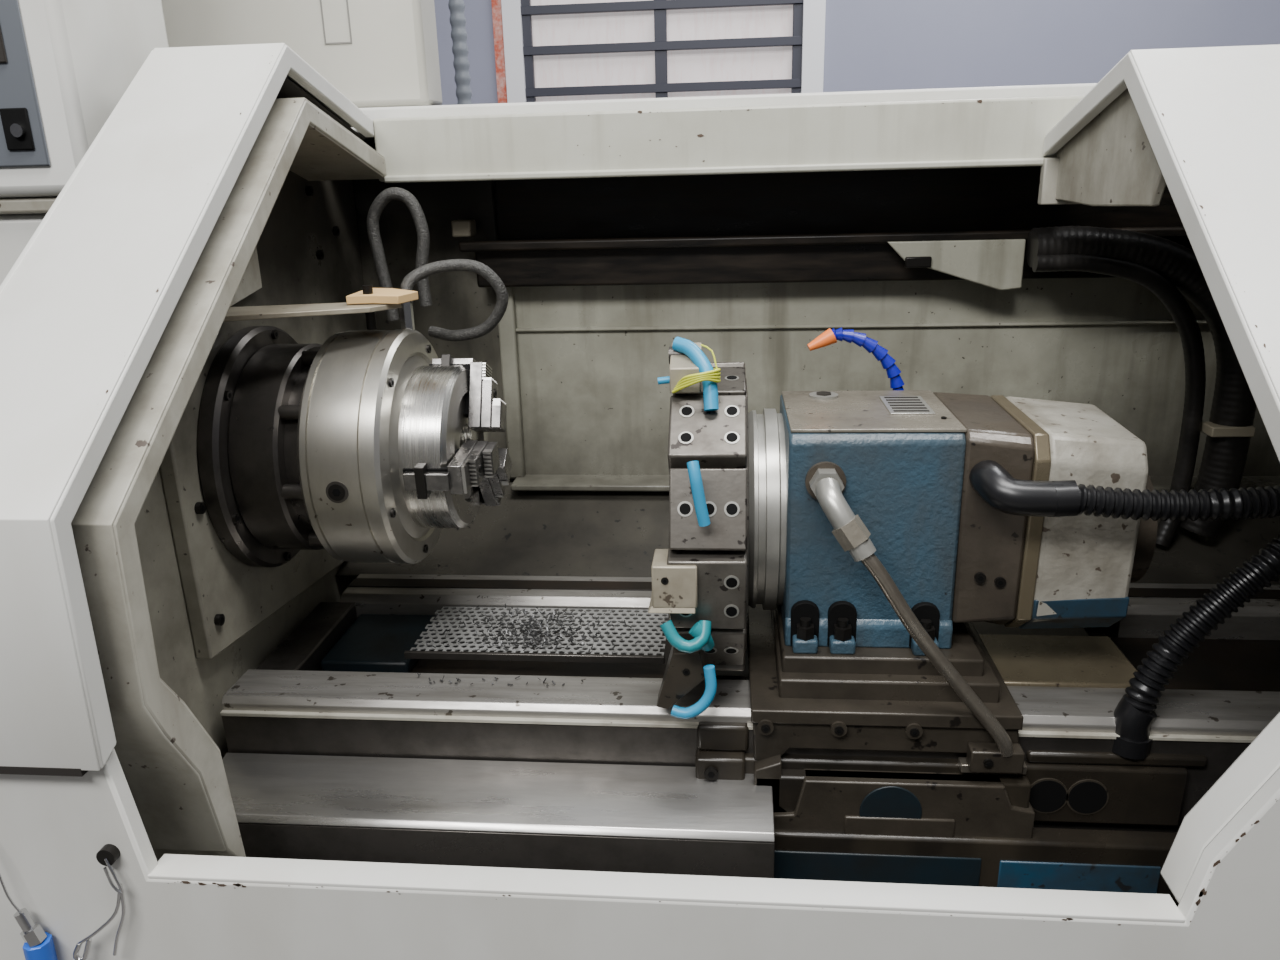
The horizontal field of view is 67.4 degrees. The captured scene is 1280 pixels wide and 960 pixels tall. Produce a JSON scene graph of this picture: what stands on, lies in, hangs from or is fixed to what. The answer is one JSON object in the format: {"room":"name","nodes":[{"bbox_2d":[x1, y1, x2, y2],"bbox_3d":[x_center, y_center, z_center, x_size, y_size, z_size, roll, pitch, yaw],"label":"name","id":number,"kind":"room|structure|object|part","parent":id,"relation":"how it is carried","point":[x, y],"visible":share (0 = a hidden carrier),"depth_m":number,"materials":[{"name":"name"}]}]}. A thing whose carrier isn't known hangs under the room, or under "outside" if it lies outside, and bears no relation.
{"room":"metal workshop","nodes":[
{"label":"metal workshop","id":0,"kind":"room"},
{"bbox_2d":[434,0,1279,104],"bbox_3d":[0.353,-1.945,3.784,8.000,1.050,0.120,0,18,5],"label":"wall","id":1,"kind":"structure","parent":0,"point":[871,45],"depth_m":3.71,"materials":[{"name":"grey paint"}]},
{"bbox_3d":[-2.087,-1.952,4.008,3.100,1.050,0.120,0,18,5],"label":"wall panel","id":2,"kind":"part","parent":1,"relation":"part of","materials":[{"name":"purple paint"}]},
{"bbox_2d":[491,0,506,102],"bbox_3d":[-0.569,-1.927,3.804,0.040,1.050,0.015,0,18,5],"label":"brick reveal","id":3,"kind":"object","parent":1,"relation":"attached to","point":[496,4],"visible":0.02,"depth_m":3.86,"materials":[{"name":"red brick"}]},
{"bbox_2d":[501,0,525,102],"bbox_3d":[-0.509,-1.939,3.834,0.075,1.050,0.100,0,18,5],"label":"frame","id":4,"kind":"object","parent":1,"relation":"attached to","point":[511,9],"visible":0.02,"depth_m":3.85,"materials":[{"name":"white metal"}]},
{"bbox_2d":[521,0,802,15],"bbox_3d":[0.081,-1.867,3.776,1.110,0.032,0.030,0,18,5],"label":"bar","id":5,"kind":"object","parent":1,"relation":"attached to","point":[652,5],"visible":1,"depth_m":3.77,"materials":[{"name":"grey metal"}]},
{"bbox_2d":[523,36,802,55],"bbox_3d":[0.084,-1.726,3.820,1.110,0.032,0.030,0,18,5],"label":"bar","id":6,"kind":"object","parent":1,"relation":"attached to","point":[787,40],"visible":1,"depth_m":3.81,"materials":[{"name":"grey metal"}]},
{"bbox_2d":[525,79,801,96],"bbox_3d":[0.088,-1.579,3.867,1.110,0.032,0.030,0,18,5],"label":"bar","id":7,"kind":"object","parent":1,"relation":"attached to","point":[778,83],"visible":1,"depth_m":3.85,"materials":[{"name":"grey metal"}]},
{"bbox_2d":[801,0,825,92],"bbox_3d":[0.676,-1.935,3.725,0.085,1.050,0.100,0,18,5],"label":"frame","id":8,"kind":"object","parent":1,"relation":"attached to","point":[813,41],"visible":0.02,"depth_m":3.75,"materials":[{"name":"white metal"}]},
{"bbox_3d":[2.529,-1.939,3.584,3.630,1.050,0.120,0,18,5],"label":"wall panel","id":9,"kind":"part","parent":1,"relation":"part of","materials":[{"name":"purple paint"}]},
{"bbox_3d":[0.132,0.995,1.463,8.000,0.050,6.300,0,18,5],"label":"floor","id":10,"kind":"structure","parent":0,"visible":0},
{"bbox_2d":[448,0,471,104],"bbox_3d":[-0.415,-0.544,2.446,0.052,2.280,0.039,0,18,5],"label":"conduit","id":11,"kind":"object","parent":10,"relation":"on","point":[461,64],"visible":0.1,"depth_m":2.28,"materials":[{"name":"grey plastic"}]},
{"bbox_2d":[0,0,1279,959],"bbox_3d":[0.053,-0.163,1.118,2.000,2.330,0.990,0,18,5],"label":"enclosure","id":12,"kind":"object","parent":10,"relation":"on","point":[748,229],"depth_m":1.09,"materials":[{"name":"beige paint"}]},
{"bbox_2d":[0,874,57,959],"bbox_3d":[-0.534,0.361,0.818,0.050,0.181,0.022,0,18,5],"label":"air hose","id":13,"kind":"object","parent":12,"relation":"attached to","point":[38,944],"visible":1,"depth_m":0.82,"materials":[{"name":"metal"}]},
{"bbox_2d":[0,0,168,197],"bbox_3d":[-0.754,-0.650,1.079,0.297,0.637,0.232,0,18,5],"label":"electrical cabinet","id":14,"kind":"object","parent":12,"relation":"on","point":[66,66],"visible":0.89,"depth_m":1.05,"materials":[{"name":"white metal"}]},
{"bbox_2d":[0,108,34,150],"bbox_3d":[-0.676,-0.381,1.042,0.031,0.043,0.003,0,18,5],"label":"switch plate","id":15,"kind":"object","parent":14,"relation":"attached to","point":[17,125],"depth_m":1.04,"materials":[{"name":"black plastic"}]},
{"bbox_2d":[10,123,25,136],"bbox_3d":[-0.673,-0.379,1.040,0.014,0.014,0.008,0,18,5],"label":"switch","id":16,"kind":"object","parent":14,"relation":"attached to","point":[16,129],"depth_m":1.04,"materials":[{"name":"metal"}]},
{"bbox_2d":[73,844,125,959],"bbox_3d":[-0.461,0.361,0.816,0.058,0.113,0.013,-1,18,2],"label":"cable","id":17,"kind":"object","parent":12,"relation":"attached to","point":[108,854],"visible":1,"depth_m":0.81,"materials":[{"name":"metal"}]},
{"bbox_2d":[0,43,373,770],"bbox_3d":[-0.677,-0.173,1.082,0.552,0.597,0.800,0,18,5],"label":"hood","id":18,"kind":"object","parent":12,"relation":"attached to","point":[118,288],"depth_m":0.88,"materials":[{"name":"beige paint"}]},
{"bbox_3d":[-0.492,-0.131,1.334,0.020,0.605,0.615,0,18,5],"label":"headstock plate","id":19,"kind":"part","parent":12,"relation":"part of","materials":[{"name":"paint"}]},
{"bbox_3d":[-0.406,-0.201,1.132,0.240,0.006,0.092,-7,18,-17],"label":"shelf plate","id":20,"kind":"part","parent":12,"relation":"part of","materials":[{"name":"beige metal"}]},
{"bbox_3d":[-0.386,-0.220,1.119,0.225,0.100,0.209,0,18,5],"label":"chuck guard bracket","id":21,"kind":"part","parent":12,"relation":"part of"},
{"bbox_2d":[197,326,511,566],"bbox_3d":[-0.333,-0.042,1.229,0.321,0.310,0.310,0,18,5],"label":"three-jaw chuck","id":22,"kind":"object","parent":12,"relation":"attached to","point":[355,446],"visible":1,"depth_m":1.12,"materials":[{"name":"metal"}]},
{"bbox_2d":[328,484,344,500],"bbox_3d":[-0.345,0.014,1.092,0.020,0.020,0.003,0,18,5],"label":"socket","id":23,"kind":"object","parent":22,"relation":"attached to","point":[336,492],"depth_m":1.09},
{"bbox_2d":[366,187,431,320],"bbox_3d":[-0.338,-0.317,1.353,0.088,0.183,0.017,0,18,5],"label":"hose","id":24,"kind":"object","parent":12,"relation":"attached to","point":[387,195],"visible":0.88,"depth_m":1.34,"materials":[{"name":"grey rubber"}]},
{"bbox_2d":[399,259,507,340],"bbox_3d":[-0.233,-0.229,1.238,0.127,0.110,0.105,0,18,5],"label":"hose","id":25,"kind":"object","parent":12,"relation":"attached to","point":[406,311],"visible":0.91,"depth_m":1.22,"materials":[{"name":"rubber"}]},
{"bbox_3d":[-0.216,-0.164,1.624,0.028,0.330,0.035,0,18,5],"label":"wall corner post","id":26,"kind":"part","parent":12,"relation":"part of","materials":[{"name":"beige metal"}]},
{"bbox_3d":[0.026,0.557,0.850,2.000,1.120,0.018,0,18,5],"label":"panel","id":27,"kind":"part","parent":12,"relation":"part of","materials":[{"name":"beige paint"}]},
{"bbox_2d":[220,574,1279,877],"bbox_3d":[0.284,0.556,1.362,1.520,0.742,0.700,0,18,5],"label":"bed","id":28,"kind":"object","parent":12,"relation":"in","point":[339,750],"visible":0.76,"depth_m":1.11,"materials":[{"name":"metal"}]},
{"bbox_2d":[404,607,667,663],"bbox_3d":[-0.132,0.208,1.304,0.340,0.010,0.144,0,18,5],"label":"tray","id":29,"kind":"object","parent":28,"relation":"on","point":[409,654],"visible":0.95,"depth_m":1.28,"materials":[{"name":"metal"}]},
{"bbox_2d":[417,603,656,685],"bbox_3d":[-0.136,0.211,1.254,0.313,0.014,0.234,0,18,5],"label":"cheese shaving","id":30,"kind":"object","parent":29,"relation":"on","point":[539,639],"visible":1,"depth_m":1.29,"materials":[{"name":"silver metal"}]},
{"bbox_2d":[695,623,1206,906],"bbox_3d":[0.368,0.302,1.264,0.576,0.220,0.458,0,18,5],"label":"carriage","id":31,"kind":"object","parent":28,"relation":"on","point":[904,820],"visible":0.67,"depth_m":1.06,"materials":[{"name":"metal"}]},
{"bbox_2d":[708,772,714,777],"bbox_3d":[0.080,0.331,1.078,0.008,0.007,0.001,0,18,5],"label":"socket","id":32,"kind":"object","parent":31,"relation":"attached to","point":[710,774],"depth_m":1.08,"materials":[{"name":"black metal"}]},
{"bbox_3d":[0.278,0.353,1.073,0.300,0.052,0.018,0,18,5],"label":"plate","id":33,"kind":"part","parent":31,"relation":"part of","materials":[{"name":"metal"}]},
{"bbox_2d":[747,604,1137,773],"bbox_3d":[0.367,0.214,1.209,0.459,0.111,0.389,0,18,5],"label":"slide","id":34,"kind":"object","parent":31,"relation":"on","point":[873,699],"visible":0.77,"depth_m":1.07,"materials":[{"name":"metal"}]},
{"bbox_2d":[748,390,1156,756],"bbox_3d":[0.358,0.082,1.150,0.460,0.343,0.354,0,18,5],"label":"housing","id":35,"kind":"object","parent":34,"relation":"on","point":[869,527],"visible":0.98,"depth_m":1.06,"materials":[{"name":"metal"}]},
{"bbox_2d":[648,337,748,718],"bbox_3d":[0.076,0.026,1.168,0.107,0.417,0.399,0,18,5],"label":"turret","id":36,"kind":"object","parent":35,"relation":"attached to","point":[701,580],"visible":1,"depth_m":1.02,"materials":[{"name":"metal"}]},
{"bbox_2d":[679,503,690,513],"bbox_3d":[0.047,0.030,1.009,0.012,0.011,0.005,0,18,5],"label":"socket","id":37,"kind":"object","parent":36,"relation":"attached to","point":[684,508],"depth_m":1.01,"materials":[{"name":"black metal"}]},
{"bbox_3d":[0.052,-0.129,1.079,0.034,0.048,0.075,0,18,5],"label":"tool plate","id":38,"kind":"part","parent":36,"relation":"part of","materials":[{"name":"beige metal"}]},
{"bbox_2d":[680,433,691,441],"bbox_3d":[0.049,-0.046,1.026,0.012,0.008,0.010,0,18,5],"label":"socket","id":39,"kind":"object","parent":36,"relation":"attached to","point":[684,437],"depth_m":1.03,"materials":[{"name":"black metal"}]},
{"bbox_2d":[681,407,691,414],"bbox_3d":[0.051,-0.075,1.046,0.012,0.008,0.010,0,18,5],"label":"socket","id":40,"kind":"object","parent":36,"relation":"attached to","point":[684,410],"depth_m":1.05,"materials":[{"name":"black metal"}]},
{"bbox_2d":[706,503,714,514],"bbox_3d":[0.072,0.030,1.007,0.012,0.011,0.005,0,18,5],"label":"socket","id":41,"kind":"object","parent":36,"relation":"attached to","point":[710,506],"depth_m":1.01,"materials":[{"name":"black metal"}]},
{"bbox_2d":[726,649,736,653],"bbox_3d":[0.103,0.193,1.082,0.012,0.010,0.008,0,18,5],"label":"socket","id":42,"kind":"object","parent":36,"relation":"attached to","point":[728,651],"depth_m":1.08,"materials":[{"name":"black metal"}]},
{"bbox_2d":[726,607,736,615],"bbox_3d":[0.098,0.141,1.025,0.012,0.012,0.002,0,18,5],"label":"socket","id":43,"kind":"object","parent":36,"relation":"attached to","point":[730,611],"depth_m":1.02,"materials":[{"name":"black metal"}]},
{"bbox_2d":[726,578,736,587],"bbox_3d":[0.096,0.108,1.010,0.012,0.012,0.002,0,18,5],"label":"socket","id":44,"kind":"object","parent":36,"relation":"attached to","point":[730,582],"depth_m":1.01,"materials":[{"name":"black metal"}]},
{"bbox_2d":[726,503,737,514],"bbox_3d":[0.096,0.030,1.005,0.012,0.011,0.005,0,18,5],"label":"socket","id":45,"kind":"object","parent":36,"relation":"attached to","point":[731,508],"depth_m":1.00,"materials":[{"name":"black metal"}]},
{"bbox_2d":[726,433,737,441],"bbox_3d":[0.098,-0.045,1.021,0.012,0.008,0.010,0,18,5],"label":"socket","id":46,"kind":"object","parent":36,"relation":"attached to","point":[730,437],"depth_m":1.02,"materials":[{"name":"black metal"}]},
{"bbox_2d":[726,406,737,414],"bbox_3d":[0.100,-0.075,1.042,0.012,0.008,0.010,0,18,5],"label":"socket","id":47,"kind":"object","parent":36,"relation":"attached to","point":[730,410],"depth_m":1.04,"materials":[{"name":"black metal"}]},
{"bbox_2d":[727,376,736,378],"bbox_3d":[0.106,-0.118,1.106,0.012,0.002,0.012,0,18,5],"label":"socket","id":48,"kind":"object","parent":36,"relation":"attached to","point":[728,377],"depth_m":1.11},
{"bbox_2d":[805,461,845,499],"bbox_3d":[0.203,0.002,1.049,0.044,0.044,0.006,0,18,5],"label":"washer","id":49,"kind":"object","parent":35,"relation":"in","point":[812,468],"depth_m":1.04,"materials":[{"name":"metal"}]},
{"bbox_2d":[807,327,903,389],"bbox_3d":[0.284,-0.030,1.281,0.130,0.347,0.021,0,18,5],"label":"modular coolant nozzle","id":50,"kind":"object","parent":35,"relation":"attached to","point":[829,337],"visible":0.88,"depth_m":1.23,"materials":[{"name":"blue plastic"}]},
{"bbox_3d":[0.266,-0.083,1.131,0.187,0.004,0.196,0,18,5],"label":"casting plate","id":51,"kind":"part","parent":35,"relation":"part of","materials":[{"name":"grey metal"}]},
{"bbox_3d":[0.316,-0.089,1.138,0.050,0.002,0.090,0,18,5],"label":"name plate","id":52,"kind":"part","parent":35,"relation":"part of","materials":[{"name":"metal"}]},
{"bbox_2d":[969,460,1279,520],"bbox_3d":[0.595,0.008,0.966,0.497,0.064,0.065,1,18,8],"label":"conduit","id":53,"kind":"object","parent":35,"relation":"attached to","point":[1007,494],"visible":1,"depth_m":0.96,"materials":[{"name":"black plastic"}]},
{"bbox_3d":[0.510,0.222,1.174,0.167,0.010,0.125,0,18,5],"label":"tan plate","id":54,"kind":"part","parent":34,"relation":"part of","materials":[{"name":"beige metal"}]},
{"bbox_2d":[1112,534,1279,759],"bbox_3d":[0.639,0.145,1.017,0.253,0.311,0.046,-2,18,-2],"label":"conduit","id":55,"kind":"object","parent":31,"relation":"attached to","point":[1134,714],"visible":1,"depth_m":1.01,"materials":[{"name":"black plastic"}]},
{"bbox_3d":[0.414,-0.348,1.492,1.350,0.070,0.065,0,18,5],"label":"rail","id":56,"kind":"part","parent":12,"relation":"part of","materials":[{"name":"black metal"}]},
{"bbox_3d":[0.469,-0.319,1.431,0.199,0.074,0.016,0,18,5],"label":"gusset bracket","id":57,"kind":"part","parent":12,"relation":"part of","materials":[{"name":"beige metal"}]},
{"bbox_2d":[1026,226,1256,546],"bbox_3d":[0.737,-0.133,1.432,0.333,0.479,0.071,2,18,11],"label":"hose","id":58,"kind":"object","parent":12,"relation":"attached to","point":[1170,270],"visible":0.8,"depth_m":1.38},
{"bbox_2d":[1043,44,1279,461],"bbox_3d":[0.774,-0.229,0.939,0.532,0.396,0.784,0,18,5],"label":"hood","id":59,"kind":"object","parent":12,"relation":"attached to","point":[1203,123],"depth_m":0.93,"materials":[{"name":"beige paint"}]},
{"bbox_3d":[0.385,-0.706,4.175,8.000,1.550,0.120,0,18,5],"label":"wall panel","id":60,"kind":"object","parent":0,"visible":0},
{"bbox_3d":[0.098,-1.462,3.919,1.270,0.060,0.120,0,18,5],"label":"sill","id":61,"kind":"structure","parent":60,"relation":"on","visible":0},
{"bbox_2d":[521,0,535,101],"bbox_3d":[-0.463,-1.934,3.816,0.048,0.950,0.030,0,18,5],"label":"bar","id":62,"kind":"object","parent":61,"relation":"on","point":[526,19],"visible":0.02,"depth_m":3.87,"materials":[{"name":"grey metal"}]},
{"bbox_2d":[654,9,667,97],"bbox_3d":[0.078,-1.932,3.766,0.048,0.950,0.030,0,18,5],"label":"bar","id":63,"kind":"object","parent":61,"relation":"on","point":[660,16],"visible":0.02,"depth_m":3.82,"materials":[{"name":"grey metal"}]},
{"bbox_2d":[531,0,792,101],"bbox_3d":[0.083,-1.942,3.794,1.120,0.950,0.010,0,18,5],"label":"pane","id":64,"kind":"object","parent":61,"relation":"on","point":[755,63],"visible":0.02,"depth_m":3.85,"materials":[{"name":"white glass"}]},
{"bbox_2d":[791,3,802,92],"bbox_3d":[0.620,-1.931,3.716,0.048,0.950,0.030,0,18,5],"label":"bar","id":65,"kind":"object","parent":61,"relation":"on","point":[797,8],"visible":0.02,"depth_m":3.77,"materials":[{"name":"metal"}]}
]}

